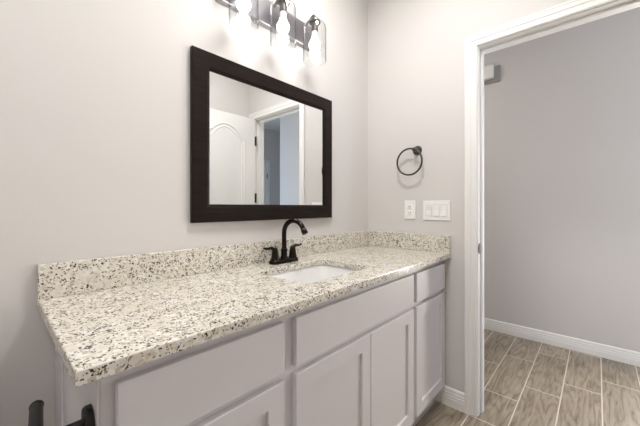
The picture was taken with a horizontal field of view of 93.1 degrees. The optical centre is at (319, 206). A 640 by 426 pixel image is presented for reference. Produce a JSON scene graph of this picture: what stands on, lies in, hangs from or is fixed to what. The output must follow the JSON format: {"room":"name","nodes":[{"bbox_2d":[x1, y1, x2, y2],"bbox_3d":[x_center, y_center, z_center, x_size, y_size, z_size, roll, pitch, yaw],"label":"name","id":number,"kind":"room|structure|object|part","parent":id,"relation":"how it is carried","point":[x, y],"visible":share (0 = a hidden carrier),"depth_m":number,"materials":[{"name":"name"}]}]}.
{"room":"bathroom","nodes":[
{"label":"bathroom","id":0,"kind":"room"},
{"bbox_2d":[0,0,367,425],"bbox_3d":[-0.750,-0.218,1.048,0.115,2.740,3.100,0,0,42],"label":"wall","id":1,"kind":"structure","parent":0,"point":[95,94],"depth_m":1.03,"materials":[{"name":"beige paint"}]},
{"bbox_2d":[37,231,368,300],"bbox_3d":[-0.235,0.218,1.510,0.020,0.102,1.720,0,0,42],"label":"backsplash","id":2,"kind":"structure","parent":1,"relation":"attached to","point":[57,279],"depth_m":1.12,"materials":[{"name":"beige stone"}]},
{"bbox_2d":[190,45,331,222],"bbox_3d":[-0.223,-0.289,1.522,0.021,0.705,0.857,0,0,42],"label":"mirror","id":3,"kind":"object","parent":1,"relation":"attached to","point":[261,144],"visible":1,"depth_m":1.42,"materials":[{"name":"brown wood"}]},
{"bbox_3d":[-0.224,-0.289,1.524,0.006,0.579,0.731,0,0,42],"label":"glass","id":4,"kind":"part","parent":3,"relation":"part of","materials":[{"name":"white mirror"}]},
{"bbox_2d":[215,0,320,52],"bbox_3d":[-0.186,-0.895,1.459,0.161,0.253,0.600,0,0,42],"label":"vanity light","id":5,"kind":"object","parent":1,"relation":"attached to","point":[265,13],"visible":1,"depth_m":1.48,"materials":[{"name":"grey metal"}]},
{"bbox_3d":[-0.323,-0.859,1.282,0.060,0.066,0.060,0,0,42],"label":"bulb","id":6,"kind":"part","parent":5,"relation":"part of","materials":[{"name":"white glass"}]},
{"bbox_2d":[279,0,286,12],"bbox_3d":[-0.175,-0.949,1.443,0.036,0.046,0.036,0,0,42],"label":"socket","id":7,"kind":"object","parent":5,"relation":"attached to","point":[282,3],"depth_m":1.43,"materials":[{"name":"grey metal"}]},
{"bbox_3d":[-0.175,-0.859,1.443,0.060,0.066,0.060,0,0,42],"label":"bulb","id":8,"kind":"part","parent":5,"relation":"part of","materials":[{"name":"white glass"}]},
{"bbox_3d":[-0.175,-0.911,1.443,0.034,0.038,0.034,0,0,42],"label":"bulb","id":9,"kind":"part","parent":5,"relation":"part of","materials":[{"name":"white glass"}]},
{"bbox_2d":[311,21,317,31],"bbox_3d":[-0.028,-0.949,1.604,0.036,0.046,0.036,0,0,42],"label":"socket","id":10,"kind":"object","parent":5,"relation":"attached to","point":[314,24],"depth_m":1.59,"materials":[{"name":"grey metal"}]},
{"bbox_3d":[-0.028,-0.911,1.604,0.034,0.038,0.034,0,0,42],"label":"bulb","id":11,"kind":"part","parent":5,"relation":"part of","materials":[{"name":"white glass"}]},
{"bbox_3d":[-0.028,-0.859,1.604,0.060,0.066,0.060,0,0,42],"label":"bulb","id":12,"kind":"part","parent":5,"relation":"part of","materials":[{"name":"white glass"}]},
{"bbox_2d":[368,0,569,392],"bbox_3d":[0.405,-0.218,2.170,3.075,2.740,0.115,0,0,42],"label":"wall","id":13,"kind":"structure","parent":0,"point":[416,48],"depth_m":1.85,"materials":[{"name":"beige paint"}]},
{"bbox_2d":[396,146,422,175],"bbox_3d":[0.568,-0.289,1.905,0.175,0.188,0.054,0,0,42],"label":"towel ring","id":14,"kind":"object","parent":13,"relation":"attached to","point":[417,150],"visible":1,"depth_m":1.89,"materials":[{"name":"brown metal"}]},
{"bbox_2d":[405,201,414,218],"bbox_3d":[0.573,0.018,1.932,0.073,0.117,0.008,0,0,42],"label":"outlet","id":15,"kind":"object","parent":13,"relation":"attached to","point":[409,205],"visible":1,"depth_m":1.93,"materials":[{"name":"white plastic"}]},
{"bbox_2d":[423,201,449,220],"bbox_3d":[0.696,0.021,1.817,0.163,0.117,0.011,0,0,42],"label":"light switch","id":16,"kind":"object","parent":13,"relation":"attached to","point":[432,210],"visible":1,"depth_m":1.81,"materials":[{"name":"white plastic"}]},
{"bbox_2d":[438,386,464,411],"bbox_3d":[0.754,1.102,1.762,0.167,0.100,0.015,0,0,42],"label":"baseboard","id":17,"kind":"structure","parent":13,"relation":"attached to","point":[454,398],"depth_m":1.75,"materials":[{"name":"white paint"}]},
{"bbox_2d":[465,0,639,416],"bbox_3d":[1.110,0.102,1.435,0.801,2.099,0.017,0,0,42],"label":"trim","id":18,"kind":"structure","parent":13,"relation":"attached to","point":[572,7],"depth_m":1.67,"materials":[{"name":"white paint"}]},
{"bbox_2d":[413,329,639,425],"bbox_3d":[1.190,1.182,1.306,5.400,0.060,6.100,0,0,42],"label":"floor","id":19,"kind":"structure","parent":0,"point":[527,382],"depth_m":1.89,"materials":[{"name":"brown tile"}]},
{"bbox_2d":[55,261,444,425],"bbox_3d":[-0.029,0.723,1.347,0.544,0.857,1.680,0,0,42],"label":"vanity cabinet","id":20,"kind":"object","parent":19,"relation":"on","point":[372,355],"visible":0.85,"depth_m":0.93,"materials":[{"name":"grey paint"}]},
{"bbox_2d":[28,400,94,425],"bbox_3d":[-0.511,0.410,0.588,0.168,0.057,0.091,0,0,42],"label":"toilet paper holder","id":21,"kind":"object","parent":20,"relation":"attached to","point":[36,409],"visible":1,"depth_m":0.57,"materials":[{"name":"black metal"}]},
{"bbox_3d":[-0.473,0.410,0.548,0.017,0.017,0.078,0,0,42],"label":"arm","id":22,"kind":"part","parent":21,"relation":"part of","materials":[{"name":"black metal"}]},
{"bbox_3d":[-0.246,0.402,0.722,0.020,0.145,0.410,0,0,42],"label":"drawer","id":23,"kind":"part","parent":20,"relation":"part of","materials":[{"name":"grey paint"}]},
{"bbox_3d":[-0.246,0.771,0.722,0.020,0.548,0.410,0,0,42],"label":"cabinet door","id":24,"kind":"part","parent":20,"relation":"part of","materials":[{"name":"grey paint"}]},
{"bbox_2d":[37,245,450,386],"bbox_3d":[-0.031,0.282,1.323,0.574,0.026,1.720,0,0,42],"label":"countertop","id":25,"kind":"structure","parent":20,"relation":"on","point":[96,335],"depth_m":0.83,"materials":[{"name":"beige stone"}]},
{"bbox_2d":[263,218,307,264],"bbox_3d":[-0.172,0.161,1.458,0.202,0.215,0.186,0,0,-13],"label":"faucet","id":26,"kind":"object","parent":25,"relation":"on","point":[275,260],"visible":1,"depth_m":1.45,"materials":[{"name":"black metal"}]},
{"bbox_3d":[-0.227,0.219,1.419,0.043,0.067,0.086,0,0,42],"label":"handle","id":27,"kind":"part","parent":26,"relation":"part of","materials":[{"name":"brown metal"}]},
{"bbox_3d":[-0.175,0.258,1.477,0.056,0.022,0.170,0,0,42],"label":"plate","id":28,"kind":"part","parent":26,"relation":"part of","materials":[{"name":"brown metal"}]},
{"bbox_3d":[-0.130,0.152,1.443,0.150,0.197,0.038,0,0,37],"label":"spout","id":29,"kind":"part","parent":26,"relation":"part of","materials":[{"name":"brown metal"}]},
{"bbox_3d":[-0.122,0.219,1.534,0.043,0.067,0.086,0,0,42],"label":"handle","id":30,"kind":"part","parent":26,"relation":"part of","materials":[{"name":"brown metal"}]},
{"bbox_2d":[269,265,358,282],"bbox_3d":[-0.018,0.369,1.312,0.360,0.146,0.482,0,0,42],"label":"sink","id":31,"kind":"object","parent":25,"relation":"in","point":[311,274],"visible":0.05,"depth_m":1.48,"materials":[{"name":"ceramic"}]},
{"bbox_2d":[369,231,450,252],"bbox_3d":[0.550,0.218,1.945,0.552,0.102,0.020,0,0,42],"label":"side splash","id":32,"kind":"object","parent":25,"relation":"on","point":[412,241],"visible":1,"depth_m":1.91,"materials":[{"name":"beige stone"}]},
{"bbox_3d":[0.058,0.771,1.053,0.020,0.548,0.400,0,0,42],"label":"cabinet door","id":33,"kind":"part","parent":20,"relation":"part of","materials":[{"name":"grey paint"}]},
{"bbox_3d":[0.187,0.402,1.194,0.020,0.145,0.781,0,0,42],"label":"false drawer","id":34,"kind":"part","parent":20,"relation":"part of","materials":[{"name":"grey paint"}]},
{"bbox_3d":[0.323,0.771,1.343,0.020,0.548,0.378,0,0,42],"label":"cabinet door","id":35,"kind":"part","parent":20,"relation":"part of","materials":[{"name":"grey paint"}]},
{"bbox_3d":[0.600,0.771,1.646,0.020,0.548,0.375,0,0,42],"label":"cabinet door","id":36,"kind":"part","parent":20,"relation":"part of","materials":[{"name":"grey paint"}]},
{"bbox_3d":[0.600,0.402,1.646,0.020,0.145,0.375,0,0,42],"label":"drawer","id":37,"kind":"part","parent":20,"relation":"part of","materials":[{"name":"grey paint"}]},
{"bbox_2d":[484,7,639,351],"bbox_3d":[1.708,-0.218,2.828,4.110,2.740,0.115,0,0,42],"label":"wall","id":38,"kind":"structure","parent":0,"point":[562,115],"depth_m":2.48,"materials":[{"name":"beige paint"}]},
{"bbox_2d":[484,64,499,84],"bbox_3d":[1.549,-1.236,2.858,0.255,0.155,0.054,0,0,42],"label":"box","id":39,"kind":"object","parent":38,"relation":"attached to","point":[491,72],"visible":0.45,"depth_m":2.81,"materials":[{"name":"white plastic"}]},
{"bbox_2d":[484,318,639,366],"bbox_3d":[1.701,1.102,2.746,4.010,0.100,0.015,0,0,42],"label":"baseboard","id":40,"kind":"structure","parent":38,"relation":"attached to","point":[622,355],"depth_m":2.46,"materials":[{"name":"white paint"}]}
]}

